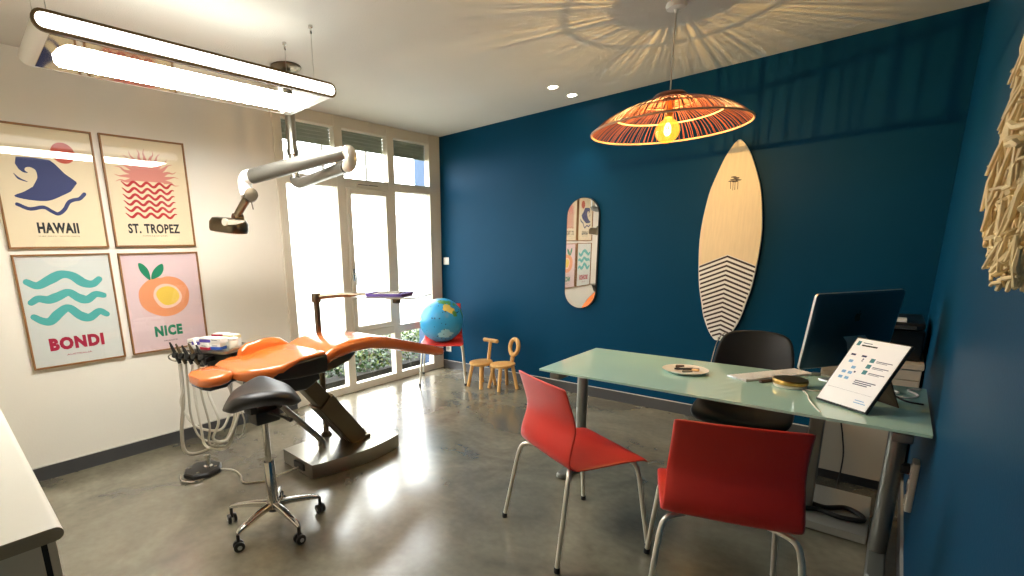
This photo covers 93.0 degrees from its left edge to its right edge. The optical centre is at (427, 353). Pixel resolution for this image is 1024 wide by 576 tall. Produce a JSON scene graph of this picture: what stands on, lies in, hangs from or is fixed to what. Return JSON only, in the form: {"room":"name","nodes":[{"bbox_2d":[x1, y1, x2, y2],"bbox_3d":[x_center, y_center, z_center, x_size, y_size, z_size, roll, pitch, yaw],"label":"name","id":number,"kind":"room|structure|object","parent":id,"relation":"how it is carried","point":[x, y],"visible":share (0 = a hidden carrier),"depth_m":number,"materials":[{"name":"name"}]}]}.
{"room":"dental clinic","nodes":[
{"label":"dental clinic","id":0,"kind":"room"},
{"bbox_2d":[0,44,290,468],"bbox_3d":[-2.343,-0.535,3.234,0.200,2.637,2.960,10,17,43],"label":"wall","id":1,"kind":"structure","parent":0,"point":[54,415],"depth_m":3.41,"materials":[{"name":"white paint"}]},
{"bbox_2d":[0,120,109,248],"bbox_3d":[-2.342,-1.024,2.979,0.024,0.726,0.520,10,17,43],"label":"framed poster","id":2,"kind":"object","parent":1,"relation":"attached to","point":[50,194],"visible":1,"depth_m":2.97,"materials":[{"name":"beige paper"}]},
{"bbox_2d":[10,253,126,370],"bbox_3d":[-2.323,-0.284,3.138,0.024,0.719,0.513,10,17,43],"label":"framed poster","id":3,"kind":"object","parent":1,"relation":"attached to","point":[69,303],"visible":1,"depth_m":3.12,"materials":[{"name":"white paper"}]},
{"bbox_2d":[97,132,195,246],"bbox_3d":[-1.951,-1.123,3.372,0.024,0.727,0.527,10,17,43],"label":"framed poster","id":4,"kind":"object","parent":1,"relation":"attached to","point":[146,180],"visible":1,"depth_m":3.35,"materials":[{"name":"beige paper"}]},
{"bbox_2d":[117,252,207,354],"bbox_3d":[-1.928,-0.379,3.534,0.024,0.713,0.528,10,17,43],"label":"framed poster","id":5,"kind":"object","parent":1,"relation":"attached to","point":[162,291],"visible":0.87,"depth_m":3.51,"materials":[{"name":"pink paper"}]},
{"bbox_2d":[32,404,297,481],"bbox_3d":[-2.166,0.703,3.495,0.012,0.098,2.748,10,17,43],"label":"baseboard","id":6,"kind":"structure","parent":1,"relation":"attached to","point":[46,472],"depth_m":3.45,"materials":[{"name":"grey tile"}]},
{"bbox_2d":[270,109,443,407],"bbox_3d":[-0.558,-0.949,4.916,0.156,2.637,2.047,10,17,43],"label":"window","id":7,"kind":"structure","parent":1,"relation":"in","point":[339,234],"depth_m":4.80,"materials":[{"name":"glass"}]},
{"bbox_2d":[281,119,329,145],"bbox_3d":[-1.103,-1.966,4.254,0.020,0.169,0.550,10,17,43],"label":"roller shutter","id":8,"kind":"object","parent":7,"relation":"attached to","point":[305,132],"depth_m":4.30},
{"bbox_2d":[341,130,382,153],"bbox_3d":[-0.663,-2.074,4.695,0.020,0.169,0.574,10,17,43],"label":"roller shutter","id":9,"kind":"object","parent":7,"relation":"attached to","point":[359,141],"depth_m":4.72,"materials":[{"name":"green fabric"}]},
{"bbox_2d":[356,183,378,187],"bbox_3d":[-0.586,-1.654,4.721,0.011,0.034,0.280,10,17,43],"label":"air vent","id":10,"kind":"object","parent":7,"relation":"attached to","point":[358,185],"depth_m":4.72,"materials":[{"name":"metal"}]},
{"bbox_2d":[393,140,423,160],"bbox_3d":[-0.229,-2.181,5.132,0.020,0.169,0.541,10,17,43],"label":"roller shutter","id":11,"kind":"object","parent":7,"relation":"attached to","point":[402,149],"depth_m":5.15,"materials":[{"name":"green fabric"}]},
{"bbox_2d":[414,147,429,363],"bbox_3d":[0.070,-1.445,5.916,0.237,3.250,0.350,10,17,43],"label":"wall","id":12,"kind":"structure","parent":0,"point":[419,169],"depth_m":5.68,"materials":[{"name":"blue paint"}]},
{"bbox_2d":[39,367,897,575],"bbox_3d":[-0.009,0.931,2.864,4.433,0.200,5.189,10,17,43],"label":"floor","id":13,"kind":"structure","parent":0,"point":[433,504],"depth_m":2.68,"materials":[{"name":"concrete"}]},
{"bbox_2d":[0,409,63,575],"bbox_3d":[-1.896,0.656,1.729,2.758,0.920,0.670,10,17,43],"label":"countertop","id":14,"kind":"structure","parent":13,"relation":"on","point":[30,529],"depth_m":0.94,"materials":[{"name":"laminate"}]},
{"bbox_2d":[179,453,298,483],"bbox_3d":[-1.242,0.746,3.098,0.758,0.130,0.282,1,13,14],"label":"foot pedal","id":15,"kind":"object","parent":13,"relation":"on","point":[199,471],"visible":0.94,"depth_m":3.13,"materials":[{"name":"black plastic"}]},
{"bbox_2d":[223,376,325,552],"bbox_3d":[-0.807,0.534,2.458,0.501,0.791,0.527,10,17,43],"label":"stool","id":16,"kind":"object","parent":13,"relation":"on","point":[268,394],"visible":1,"depth_m":2.41,"materials":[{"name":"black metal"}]},
{"bbox_2d":[188,292,443,478],"bbox_3d":[-0.532,0.185,3.191,1.859,1.139,0.809,-12,16,-38],"label":"dental chair","id":17,"kind":"object","parent":13,"relation":"on","point":[299,363],"visible":0.91,"depth_m":3.13,"materials":[{"name":"leather"}]},
{"bbox_2d":[168,338,245,455],"bbox_3d":[-1.402,0.272,3.207,0.529,0.817,0.363,3,13,20],"label":"instrument","id":18,"kind":"object","parent":17,"relation":"attached to","point":[201,358],"visible":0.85,"depth_m":3.09,"materials":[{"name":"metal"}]},
{"bbox_2d":[187,337,199,347],"bbox_3d":[-1.527,-0.069,3.151,0.061,0.056,0.075,4,13,24],"label":"carton","id":19,"kind":"object","parent":18,"relation":"on","point":[190,339],"visible":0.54,"depth_m":3.12,"materials":[{"name":"white cardboard"}]},
{"bbox_2d":[192,338,199,348],"bbox_3d":[-1.475,-0.063,3.105,0.071,0.061,0.065,2,13,15],"label":"carton","id":20,"kind":"object","parent":18,"relation":"on","point":[196,339],"visible":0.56,"depth_m":3.08,"materials":[{"name":"white cardboard"}]},
{"bbox_2d":[200,343,210,349],"bbox_3d":[-1.406,-0.044,3.062,0.077,0.039,0.054,4,14,26],"label":"carton","id":21,"kind":"object","parent":18,"relation":"on","point":[203,346],"visible":0.7,"depth_m":3.04,"materials":[{"name":"white cardboard"}]},
{"bbox_2d":[199,336,215,343],"bbox_3d":[-1.407,-0.086,3.069,0.082,0.036,0.065,2,13,18],"label":"carton","id":22,"kind":"object","parent":21,"relation":"on","point":[206,339],"visible":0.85,"depth_m":3.04,"materials":[{"name":"white cardboard"}]},
{"bbox_2d":[180,342,245,354],"bbox_3d":[-1.380,-0.038,3.163,0.400,0.018,0.300,3,13,20],"label":"tray","id":23,"kind":"object","parent":18,"relation":"on","point":[227,351],"depth_m":3.04,"materials":[{"name":"metal"}]},
{"bbox_2d":[210,343,226,349],"bbox_3d":[-1.331,-0.045,3.050,0.077,0.041,0.059,2,13,16],"label":"carton","id":24,"kind":"object","parent":18,"relation":"on","point":[214,346],"visible":0.86,"depth_m":3.03,"materials":[{"name":"white cardboard"}]},
{"bbox_2d":[210,336,228,343],"bbox_3d":[-1.325,-0.083,3.050,0.093,0.031,0.075,4,13,23],"label":"carton","id":25,"kind":"object","parent":24,"relation":"on","point":[218,340],"visible":1,"depth_m":3.02,"materials":[{"name":"white cardboard"}]},
{"bbox_2d":[211,332,230,336],"bbox_3d":[-1.380,-0.097,3.215,0.098,0.076,0.075,1,12,12],"label":"carton","id":26,"kind":"object","parent":18,"relation":"on","point":[217,333],"visible":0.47,"depth_m":3.18,"materials":[{"name":"white cardboard"}]},
{"bbox_2d":[223,333,241,345],"bbox_3d":[-1.288,-0.088,3.161,0.098,0.076,0.065,5,14,28],"label":"carton","id":27,"kind":"object","parent":18,"relation":"on","point":[227,334],"visible":0.56,"depth_m":3.15,"materials":[{"name":"white cardboard"}]},
{"bbox_2d":[227,337,238,348],"bbox_3d":[-1.246,-0.068,3.073,0.064,0.071,0.064,10,17,43],"label":"jar","id":28,"kind":"object","parent":18,"relation":"on","point":[232,341],"visible":0.89,"depth_m":3.05,"materials":[{"name":"beige plastic"}]},
{"bbox_2d":[215,343,324,381],"bbox_3d":[-0.968,0.053,2.897,0.508,0.110,0.504,10,17,43],"label":"backrest cushion","id":29,"kind":"object","parent":17,"relation":"on","point":[278,361],"depth_m":2.81,"materials":[{"name":"orange leather"}]},
{"bbox_2d":[365,291,413,296],"bbox_3d":[-0.248,-0.390,3.153,0.280,0.018,0.190,3,13,22],"label":"tray","id":30,"kind":"object","parent":17,"relation":"on","point":[408,292],"visible":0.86,"depth_m":3.08,"materials":[{"name":"plastic"}]},
{"bbox_2d":[419,303,466,385],"bbox_3d":[0.171,-0.108,5.226,0.513,0.823,0.527,-1,12,5],"label":"shell chair","id":31,"kind":"object","parent":13,"relation":"on","point":[458,340],"visible":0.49,"depth_m":5.07,"materials":[{"name":"plastic"}]},
{"bbox_2d":[419,298,462,341],"bbox_3d":[0.148,-0.349,5.067,0.464,0.464,0.464,10,17,43],"label":"ball","id":32,"kind":"object","parent":31,"relation":"on","point":[440,319],"visible":1,"depth_m":4.90,"materials":[{"name":"blue plastic"}]},
{"bbox_2d":[467,337,498,388],"bbox_3d":[0.578,0.104,5.002,0.299,0.486,0.217,-12,16,-40],"label":"child chair","id":33,"kind":"object","parent":13,"relation":"on","point":[480,363],"visible":0.98,"depth_m":4.99,"materials":[{"name":"brown wood"}]},
{"bbox_2d":[487,337,520,391],"bbox_3d":[0.787,0.108,4.875,0.306,0.521,0.217,-7,13,-25],"label":"child chair","id":34,"kind":"object","parent":13,"relation":"on","point":[499,365],"visible":1,"depth_m":4.86,"materials":[{"name":"brown wood"}]},
{"bbox_2d":[502,370,650,573],"bbox_3d":[0.720,0.501,2.336,0.527,0.823,0.513,-6,13,-18],"label":"shell chair","id":35,"kind":"object","parent":13,"relation":"on","point":[548,424],"visible":0.97,"depth_m":2.21,"materials":[{"name":"plastic"}]},
{"bbox_2d":[643,419,815,575],"bbox_3d":[1.125,0.599,1.829,0.513,0.823,0.527,4,14,25],"label":"shell chair","id":36,"kind":"object","parent":13,"relation":"on","point":[744,476],"visible":1,"depth_m":1.62,"materials":[{"name":"plastic"}]},
{"bbox_2d":[539,348,932,575],"bbox_3d":[1.549,0.455,2.608,1.548,0.752,1.018,10,17,43],"label":"glass desk","id":37,"kind":"object","parent":13,"relation":"on","point":[903,423],"depth_m":2.27,"materials":[{"name":"green glass"}]},
{"bbox_2d":[662,364,708,375],"bbox_3d":[1.371,0.092,2.546,0.220,0.018,0.220,10,17,43],"label":"shallow dish","id":38,"kind":"object","parent":37,"relation":"on","point":[670,368],"visible":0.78,"depth_m":2.54,"materials":[{"name":"white plastic"}]},
{"bbox_2d":[674,368,698,369],"bbox_3d":[1.382,0.085,2.548,0.117,0.015,0.012,4,13,24],"label":"pen","id":39,"kind":"object","parent":38,"relation":"on","point":[674,368],"visible":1,"depth_m":2.55,"materials":[{"name":"black"}]},
{"bbox_2d":[727,368,811,381],"bbox_3d":[1.748,0.109,2.433,0.420,0.010,0.116,-4,12,-12],"label":"keyboard","id":40,"kind":"object","parent":37,"relation":"on","point":[753,376],"visible":0.93,"depth_m":2.42,"materials":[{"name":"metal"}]},
{"bbox_2d":[772,375,820,390],"bbox_3d":[1.742,0.142,2.216,0.239,0.038,0.140,6,15,33],"label":"charger","id":41,"kind":"object","parent":37,"relation":"on","point":[782,381],"visible":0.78,"depth_m":2.21,"materials":[{"name":"gold metal"}]},
{"bbox_2d":[801,389,820,411],"bbox_3d":[1.643,0.196,2.058,0.015,0.005,0.367,5,14,27],"label":"cable","id":42,"kind":"object","parent":37,"relation":"on","point":[801,389],"visible":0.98,"depth_m":2.01,"materials":[{"name":"plastic"}]},
{"bbox_2d":[806,501,866,522],"bbox_3d":[2.063,0.801,2.448,0.270,0.024,0.151,7,15,34],"label":"power cable","id":43,"kind":"object","parent":37,"relation":"on","point":[818,507],"visible":0.85,"depth_m":2.43,"materials":[{"name":"black rubber"}]},
{"bbox_2d":[835,423,843,488],"bbox_3d":[2.261,0.448,2.614,0.051,0.719,0.133,7,15,35],"label":"hanging cable","id":44,"kind":"object","parent":37,"relation":"hanging from","point":[840,423],"visible":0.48,"depth_m":2.61,"materials":[{"name":"black rubber"}]},
{"bbox_2d":[797,289,904,380],"bbox_3d":[1.995,-0.075,2.252,0.516,0.432,0.145,-4,12,-12],"label":"desktop computer","id":45,"kind":"object","parent":37,"relation":"on","point":[836,320],"visible":0.68,"depth_m":2.22,"materials":[{"name":"metal"}]},
{"bbox_2d":[811,372,830,376],"bbox_3d":[1.917,0.122,2.264,0.163,0.046,0.026,6,14,32],"label":"cable","id":46,"kind":"object","parent":45,"relation":"attached to","point":[812,373],"visible":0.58,"depth_m":2.28,"materials":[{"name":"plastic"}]},
{"bbox_2d":[816,337,914,414],"bbox_3d":[1.789,0.085,1.940,0.227,0.264,0.207,-3,12,-8],"label":"sign","id":47,"kind":"object","parent":37,"relation":"on","point":[864,377],"visible":1,"depth_m":1.92,"materials":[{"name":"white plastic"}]},
{"bbox_2d":[894,389,920,398],"bbox_3d":[2.088,0.171,2.107,0.125,0.008,0.199,10,17,43],"label":"cable","id":48,"kind":"object","parent":37,"relation":"on","point":[908,390],"visible":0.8,"depth_m":2.08,"materials":[{"name":"plastic"}]},
{"bbox_2d":[896,395,923,404],"bbox_3d":[2.034,0.174,2.099,0.044,0.008,0.328,1,13,14],"label":"cable","id":49,"kind":"object","parent":37,"relation":"on","point":[896,395],"visible":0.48,"depth_m":1.98,"materials":[{"name":"rubber"}]},
{"bbox_2d":[690,330,794,430],"bbox_3d":[1.818,0.347,2.759,0.475,0.892,0.542,9,16,39],"label":"shell chair","id":50,"kind":"object","parent":13,"relation":"on","point":[748,348],"visible":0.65,"depth_m":2.78,"materials":[{"name":"plastic"}]},
{"bbox_2d":[817,352,924,489],"bbox_3d":[2.656,0.357,2.921,0.420,0.750,0.599,10,17,43],"label":"base cabinet","id":51,"kind":"object","parent":13,"relation":"on","point":[864,447],"visible":0.27,"depth_m":2.75,"materials":[{"name":"wood"}]},
{"bbox_2d":[901,352,924,370],"bbox_3d":[2.648,0.004,2.846,0.420,0.028,0.595,10,17,43],"label":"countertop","id":52,"kind":"structure","parent":51,"relation":"on","point":[919,366],"depth_m":2.53,"materials":[{"name":"beige"}]},
{"bbox_2d":[890,313,925,361],"bbox_3d":[2.622,-0.105,2.791,0.380,0.210,0.520,10,17,43],"label":"printer","id":53,"kind":"object","parent":52,"relation":"on","point":[912,332],"visible":0.41,"depth_m":2.57,"materials":[{"name":"black plastic"}]},
{"bbox_2d":[897,317,906,321],"bbox_3d":[2.557,-0.192,2.670,0.170,0.012,0.120,10,17,43],"label":"paper stack","id":54,"kind":"object","parent":53,"relation":"on","point":[899,319],"visible":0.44,"depth_m":2.60,"materials":[{"name":"white paper"}]},
{"bbox_2d":[894,325,916,329],"bbox_3d":[2.469,-0.150,2.622,0.300,0.007,0.085,10,17,43],"label":"paper tray","id":55,"kind":"object","parent":53,"relation":"on","point":[897,327],"depth_m":2.55,"materials":[{"name":"black plastic"}]},
{"bbox_2d":[0,0,989,136],"bbox_3d":[-0.087,-1.841,2.265,4.433,0.200,5.189,10,17,43],"label":"ceiling","id":56,"kind":"structure","parent":0,"point":[438,68],"depth_m":2.85,"materials":[{"name":"paint"}]},
{"bbox_2d":[18,0,335,114],"bbox_3d":[-1.152,-1.529,2.350,1.342,0.388,0.470,-13,17,-43],"label":"light","id":57,"kind":"object","parent":56,"relation":"hanging from","point":[51,40],"visible":1,"depth_m":2.18,"materials":[{"name":"white plastic"}]},
{"bbox_2d":[52,46,311,111],"bbox_3d":[-1.147,-1.343,2.394,1.165,0.006,0.269,-13,17,-43],"label":"diffuser","id":58,"kind":"object","parent":57,"relation":"attached to","point":[77,58],"depth_m":2.29,"materials":[{"name":"white plastic"}]},
{"bbox_2d":[35,11,334,94],"bbox_3d":[-0.985,-1.352,2.219,1.316,0.052,0.006,-13,17,-43],"label":"diffuser","id":59,"kind":"object","parent":57,"relation":"attached to","point":[47,20],"depth_m":2.09,"materials":[{"name":"white plastic"}]},
{"bbox_2d":[209,61,356,234],"bbox_3d":[-0.849,-1.338,3.093,1.161,1.090,0.568,3,13,22],"label":"lamp","id":60,"kind":"object","parent":56,"relation":"hanging from","point":[296,163],"visible":0.93,"depth_m":3.04,"materials":[{"name":"metal"}]},
{"bbox_2d":[547,85,558,89],"bbox_3d":[0.989,-2.091,3.767,0.091,0.006,0.091,10,17,43],"label":"recessed light","id":61,"kind":"object","parent":56,"relation":"in","point":[552,87],"visible":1,"depth_m":3.77,"materials":[{"name":"white plastic"}]},
{"bbox_2d":[566,93,577,97],"bbox_3d":[1.204,-2.143,3.980,0.091,0.006,0.091,10,17,43],"label":"recessed light","id":62,"kind":"object","parent":56,"relation":"in","point":[571,94],"visible":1,"depth_m":3.98,"materials":[{"name":"white plastic"}]},
{"bbox_2d":[590,0,755,144],"bbox_3d":[1.309,-1.492,2.565,0.802,0.686,0.802,-11,15,-37],"label":"rattan pendant lamp","id":63,"kind":"object","parent":56,"relation":"hanging from","point":[670,99],"visible":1,"depth_m":2.58,"materials":[{"name":"brown wicker"}]},
{"bbox_2d":[439,1,989,425],"bbox_3d":[1.687,-0.880,4.306,4.433,2.637,0.200,10,17,43],"label":"wall","id":64,"kind":"structure","parent":0,"point":[854,142],"depth_m":3.60,"materials":[{"name":"blue paint"}]},
{"bbox_2d":[443,257,448,264],"bbox_3d":[0.219,-1.071,5.567,0.080,0.082,0.015,10,17,43],"label":"light switch","id":65,"kind":"object","parent":64,"relation":"attached to","point":[446,259],"visible":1,"depth_m":5.56,"materials":[{"name":"white plastic"}]},
{"bbox_2d":[564,197,599,307],"bbox_3d":[1.421,-0.911,4.403,0.311,0.998,0.024,10,17,43],"label":"mirror","id":66,"kind":"object","parent":64,"relation":"attached to","point":[583,215],"visible":1,"depth_m":4.38,"materials":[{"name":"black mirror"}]},
{"bbox_2d":[444,359,808,432],"bbox_3d":[1.653,0.379,4.495,4.021,0.098,0.012,10,17,43],"label":"baseboard","id":67,"kind":"structure","parent":64,"relation":"attached to","point":[624,397],"depth_m":4.41,"materials":[{"name":"grey tile"}]},
{"bbox_2d":[699,139,762,340],"bbox_3d":[2.259,-0.814,3.579,0.401,1.461,0.041,10,17,43],"label":"surfboard","id":68,"kind":"object","parent":64,"relation":"attached to","point":[732,223],"visible":0.95,"depth_m":3.55,"materials":[{"name":"beige wood"}]},
{"bbox_2d":[903,0,1023,575],"bbox_3d":[1.403,-0.168,1.046,0.200,2.637,4.989,10,17,43],"label":"wall","id":69,"kind":"structure","parent":0,"point":[966,517],"depth_m":1.35,"materials":[{"name":"blue paint"}]},
{"bbox_2d":[896,473,903,575],"bbox_3d":[2.318,0.825,2.345,0.010,0.098,2.217,10,17,43],"label":"baseboard","id":70,"kind":"structure","parent":69,"relation":"attached to","point":[899,552],"depth_m":2.21,"materials":[{"name":"grey tile"}]},
{"bbox_2d":[900,458,919,512],"bbox_3d":[2.032,0.460,2.025,0.074,0.421,0.084,10,17,43],"label":"power strip","id":71,"kind":"object","parent":69,"relation":"attached to","point":[913,470],"visible":0.75,"depth_m":2.01,"materials":[{"name":"beige plastic"}]},
{"bbox_2d":[980,36,1023,292],"bbox_3d":[0.965,-0.345,0.755,0.075,0.511,0.515,10,17,43],"label":"wall decoration","id":72,"kind":"object","parent":69,"relation":"attached to","point":[1002,228],"visible":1,"depth_m":0.85,"materials":[{"name":"brown wood"}]},
{"label":"outside","id":73,"kind":"structure","parent":0,"visible":0},
{"bbox_3d":[-19.483,-3.409,25.734,55.937,0.200,110.000,10,17,43],"label":"ground","id":74,"kind":"structure","parent":73,"visible":0},
{"bbox_2d":[364,152,367,179],"bbox_3d":[-0.917,-1.859,7.607,0.100,3.400,0.100,10,17,43],"label":"post","id":75,"kind":"object","parent":74,"relation":"on","point":[365,153],"visible":0.02,"depth_m":7.37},
{"bbox_2d":[317,329,419,389],"bbox_3d":[-1.206,-0.136,6.042,1.466,0.709,4.405,10,17,43],"label":"shrubbery","id":76,"kind":"object","parent":74,"relation":"on","point":[370,363],"visible":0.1,"depth_m":5.94,"materials":[{"name":"green plant"}]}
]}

